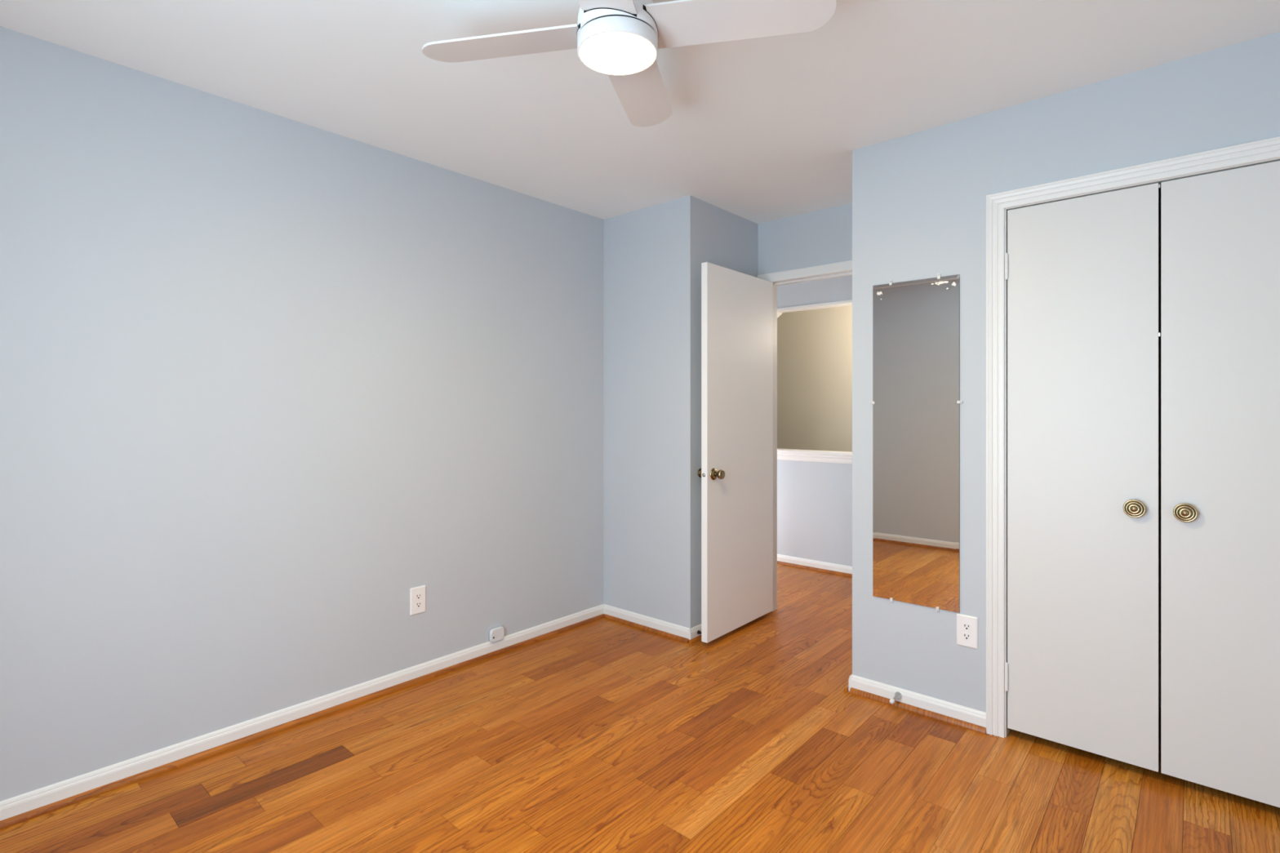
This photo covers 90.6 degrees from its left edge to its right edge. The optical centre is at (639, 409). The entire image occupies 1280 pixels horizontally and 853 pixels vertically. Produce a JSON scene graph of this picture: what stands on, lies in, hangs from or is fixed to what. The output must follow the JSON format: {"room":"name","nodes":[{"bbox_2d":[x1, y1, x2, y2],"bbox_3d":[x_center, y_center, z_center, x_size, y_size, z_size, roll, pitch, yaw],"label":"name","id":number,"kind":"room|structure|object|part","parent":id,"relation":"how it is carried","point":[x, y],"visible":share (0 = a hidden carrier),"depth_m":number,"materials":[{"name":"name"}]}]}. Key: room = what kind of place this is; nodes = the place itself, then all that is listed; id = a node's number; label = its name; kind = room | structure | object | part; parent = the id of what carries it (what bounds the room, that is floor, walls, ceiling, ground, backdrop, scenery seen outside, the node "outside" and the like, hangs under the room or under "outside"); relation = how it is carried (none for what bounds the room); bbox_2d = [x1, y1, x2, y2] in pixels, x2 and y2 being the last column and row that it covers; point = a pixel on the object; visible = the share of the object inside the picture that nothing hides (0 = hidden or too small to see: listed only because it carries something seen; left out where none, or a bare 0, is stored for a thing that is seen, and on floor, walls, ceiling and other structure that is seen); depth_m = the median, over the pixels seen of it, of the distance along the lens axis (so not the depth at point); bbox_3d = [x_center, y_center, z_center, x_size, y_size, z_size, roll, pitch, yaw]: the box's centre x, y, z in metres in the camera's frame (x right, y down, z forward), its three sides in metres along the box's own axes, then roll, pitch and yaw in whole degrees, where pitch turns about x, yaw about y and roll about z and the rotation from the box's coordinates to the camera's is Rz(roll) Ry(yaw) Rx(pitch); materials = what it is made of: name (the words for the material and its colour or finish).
{"room":"empty bedroom","nodes":[
{"label":"empty bedroom","id":0,"kind":"room"},
{"bbox_2d":[0,26,604,801],"bbox_3d":[-1.410,0.050,2.626,0.100,2.440,3.480,0,0,41],"label":"wall","id":1,"kind":"structure","parent":0,"point":[268,380],"depth_m":2.43,"materials":[{"name":"blue paint"}]},
{"bbox_2d":[0,604,701,830],"bbox_3d":[-0.851,1.233,2.663,0.691,0.074,4.075,0,0,41],"label":"baseboard","id":2,"kind":"structure","parent":1,"relation":"attached to","point":[21,808],"depth_m":2.52,"materials":[{"name":"white paint"}]},
{"bbox_2d":[488,626,504,642],"bbox_3d":[-0.744,1.166,3.287,0.026,0.066,0.082,0,0,41],"label":"cable box","id":3,"kind":"object","parent":2,"relation":"on","point":[497,633],"visible":1,"depth_m":3.27,"materials":[{"name":"white plastic"}]},
{"bbox_3d":[0.023,1.260,3.656,0.635,0.020,0.016,0,0,41],"label":"shoe moulding","id":4,"kind":"part","parent":2,"relation":"part of","materials":[{"name":"brown wood"}]},
{"bbox_3d":[0.510,1.260,3.698,0.016,0.020,0.723,0,0,41],"label":"shoe moulding","id":5,"kind":"part","parent":2,"relation":"part of","materials":[{"name":"brown wood"}]},
{"bbox_2d":[409,585,426,615],"bbox_3d":[-1.038,0.893,2.966,0.008,0.126,0.078,0,0,41],"label":"wall outlet","id":6,"kind":"object","parent":1,"relation":"attached to","point":[417,594],"visible":1,"depth_m":2.96,"materials":[{"name":"white plastic"}]},
{"bbox_2d":[414,601,422,608],"bbox_3d":[-1.036,0.912,2.964,0.002,0.028,0.034,0,0,41],"label":"receptacle","id":7,"kind":"object","parent":6,"relation":"attached to","point":[417,604],"depth_m":2.96,"materials":[{"name":"white plastic"}]},
{"bbox_2d":[414,592,422,599],"bbox_3d":[-1.036,0.874,2.964,0.002,0.028,0.034,0,0,41],"label":"receptacle","id":8,"kind":"object","parent":6,"relation":"attached to","point":[418,596],"depth_m":2.96,"materials":[{"name":"white plastic"}]},
{"bbox_2d":[0,564,1279,852],"bbox_3d":[0.106,1.320,2.564,5.340,0.100,5.390,0,0,41],"label":"floor","id":9,"kind":"structure","parent":0,"point":[602,735],"depth_m":2.19,"materials":[{"name":"brown wood"}]},
{"bbox_2d":[0,0,1279,223],"bbox_3d":[0.288,-1.220,1.685,3.893,0.100,4.310,0,0,41],"label":"ceiling","id":10,"kind":"structure","parent":0,"point":[764,129],"depth_m":2.20,"materials":[{"name":"white paint"}]},
{"bbox_2d":[422,0,835,127],"bbox_3d":[-0.060,-1.049,1.685,0.834,0.242,0.834,0,0,-34],"label":"ceiling fan","id":11,"kind":"object","parent":10,"relation":"hanging from","point":[621,40],"visible":1,"depth_m":1.66,"materials":[{"name":"white"}]},
{"bbox_3d":[-0.378,-1.005,1.749,0.468,0.034,0.145,0,0,11],"label":"blade","id":12,"kind":"part","parent":11,"relation":"part of","materials":[{"name":"white"}]},
{"bbox_3d":[-0.123,-1.005,1.367,0.145,0.034,0.468,0,0,11],"label":"blade","id":13,"kind":"part","parent":11,"relation":"part of","materials":[{"name":"white"}]},
{"bbox_2d":[579,31,655,75],"bbox_3d":[-0.060,-0.941,1.685,0.200,0.026,0.200,0,0,41],"label":"diffuser","id":14,"kind":"object","parent":11,"relation":"attached to","point":[610,53],"depth_m":1.65,"materials":[{"name":"white glass"}]},
{"bbox_3d":[0.004,-1.005,2.003,0.145,0.034,0.468,0,0,11],"label":"blade","id":15,"kind":"part","parent":11,"relation":"part of","materials":[{"name":"white"}]},
{"bbox_3d":[0.258,-1.005,1.622,0.468,0.034,0.145,0,0,11],"label":"blade","id":16,"kind":"part","parent":11,"relation":"part of","materials":[{"name":"white"}]},
{"bbox_2d":[604,195,758,628],"bbox_3d":[0.262,0.050,4.025,0.763,2.440,0.830,0,0,41],"label":"wall","id":17,"kind":"structure","parent":0,"point":[654,255],"depth_m":3.65,"materials":[{"name":"blue paint"}]},
{"bbox_2d":[697,262,773,643],"bbox_3d":[0.579,0.229,3.646,0.155,2.027,0.720,0,0,41],"label":"door","id":18,"kind":"structure","parent":17,"relation":"in","point":[735,473],"depth_m":3.59,"materials":[{"name":"white paint"}]},
{"bbox_3d":[0.347,0.347,3.457,0.056,0.067,0.067,0,0,41],"label":"knob","id":19,"kind":"part","parent":18,"relation":"part of","materials":[{"name":"gold metal"}]},
{"bbox_3d":[0.419,0.347,3.394,0.062,0.067,0.067,0,0,41],"label":"knob","id":20,"kind":"part","parent":18,"relation":"part of","materials":[{"name":"gold metal"}]},
{"bbox_2d":[777,305,852,452],"bbox_3d":[2.447,0.750,5.506,4.800,3.840,0.100,0,0,41],"label":"wall","id":21,"kind":"structure","parent":0,"point":[815,346],"depth_m":6.11,"materials":[{"name":"beige paint"}]},
{"bbox_2d":[777,275,852,566],"bbox_3d":[1.786,0.750,4.755,4.800,3.840,0.120,0,0,41],"label":"wall","id":22,"kind":"structure","parent":0,"point":[815,499],"depth_m":5.03,"materials":[{"name":"blue paint"}]},
{"bbox_2d":[777,448,852,463],"bbox_3d":[1.720,0.373,4.801,1.660,0.082,0.168,0,0,41],"label":"trim","id":23,"kind":"structure","parent":22,"relation":"attached to","point":[827,456],"depth_m":5.01,"materials":[{"name":"white paint"}]},
{"bbox_2d":[777,554,852,577],"bbox_3d":[1.737,1.233,4.700,4.800,0.074,0.028,0,0,41],"label":"baseboard","id":24,"kind":"structure","parent":22,"relation":"attached to","point":[823,566],"depth_m":5.01,"materials":[{"name":"white paint"}]},
{"bbox_2d":[777,299,852,318],"bbox_3d":[1.726,-0.252,4.808,1.660,1.167,0.131,0,0,41],"label":"trim","id":25,"kind":"structure","parent":22,"relation":"attached to","point":[845,303],"depth_m":5.06,"materials":[{"name":"white paint"}]},
{"bbox_2d":[758,188,1160,707],"bbox_3d":[1.958,0.050,3.006,3.130,2.440,0.120,0,0,41],"label":"wall","id":26,"kind":"structure","parent":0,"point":[822,237],"depth_m":3.74,"materials":[{"name":"blue paint"}]},
{"bbox_2d":[756,260,852,611],"bbox_3d":[1.117,0.212,3.735,0.904,2.116,0.136,0,0,41],"label":"door frame","id":27,"kind":"structure","parent":26,"relation":"attached to","point":[775,284],"depth_m":3.99,"materials":[{"name":"white paint"}]},
{"bbox_2d":[852,31,1279,712],"bbox_3d":[1.988,0.050,2.426,2.120,2.440,0.710,0,0,41],"label":"wall","id":28,"kind":"structure","parent":0,"point":[919,198],"depth_m":2.54,"materials":[{"name":"blue paint"}]},
{"bbox_2d":[843,674,986,733],"bbox_3d":[1.373,1.233,2.939,0.576,0.074,0.723,0,0,41],"label":"baseboard","id":29,"kind":"structure","parent":28,"relation":"attached to","point":[953,713],"depth_m":2.65,"materials":[{"name":"white paint"}]},
{"bbox_2d":[889,691,902,703],"bbox_3d":[1.079,1.224,2.683,0.030,0.030,0.082,0,0,41],"label":"door stop","id":30,"kind":"object","parent":29,"relation":"attached to","point":[898,695],"visible":1,"depth_m":2.69,"materials":[{"name":"grey metal"}]},
{"bbox_3d":[1.085,1.224,2.690,0.030,0.030,0.063,0,0,41],"label":"post","id":31,"kind":"part","parent":30,"relation":"part of","materials":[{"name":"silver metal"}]},
{"bbox_2d":[870,273,963,613],"bbox_3d":[1.159,0.138,2.677,0.377,1.394,0.009,0,0,41],"label":"wall mirror","id":32,"kind":"object","parent":28,"relation":"attached to","point":[916,402],"visible":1,"depth_m":2.67,"materials":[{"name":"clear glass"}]},
{"bbox_2d":[956,613,977,648],"bbox_3d":[1.312,0.890,2.543,0.078,0.126,0.008,0,0,41],"label":"wall outlet","id":33,"kind":"object","parent":28,"relation":"attached to","point":[966,625],"visible":1,"depth_m":2.54,"materials":[{"name":"white plastic"}]},
{"bbox_2d":[962,632,971,639],"bbox_3d":[1.310,0.909,2.541,0.034,0.028,0.002,0,0,41],"label":"receptacle","id":34,"kind":"object","parent":33,"relation":"attached to","point":[966,636],"depth_m":2.54,"materials":[{"name":"white plastic"}]},
{"bbox_2d":[962,622,971,630],"bbox_3d":[1.310,0.871,2.541,0.034,0.028,0.002,0,0,41],"label":"receptacle","id":35,"kind":"object","parent":33,"relation":"attached to","point":[966,626],"depth_m":2.54,"materials":[{"name":"white plastic"}]},
{"bbox_2d":[1004,182,1159,772],"bbox_3d":[1.590,0.231,2.304,0.465,2.006,0.072,0,0,41],"label":"door","id":36,"kind":"structure","parent":28,"relation":"in","point":[1082,273],"depth_m":2.29,"materials":[{"name":"white paint"}]},
{"bbox_3d":[1.703,0.341,2.182,0.063,0.063,0.038,0,0,41],"label":"knob","id":37,"kind":"part","parent":36,"relation":"part of","materials":[{"name":"gold metal"}]},
{"bbox_2d":[986,136,1279,737],"bbox_3d":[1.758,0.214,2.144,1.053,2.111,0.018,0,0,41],"label":"trim","id":38,"kind":"structure","parent":28,"relation":"attached to","point":[1265,149],"depth_m":2.46,"materials":[{"name":"white paint"}]},
{"bbox_2d":[1160,160,1279,808],"bbox_3d":[1.937,0.231,1.999,0.452,2.006,0.072,0,0,41],"label":"door","id":39,"kind":"structure","parent":28,"relation":"in","point":[1220,230],"depth_m":2.05,"materials":[{"name":"white paint"}]},
{"bbox_3d":[1.803,0.341,2.094,0.063,0.063,0.038,0,0,41],"label":"knob","id":40,"kind":"part","parent":39,"relation":"part of","materials":[{"name":"gold metal"}]}
]}

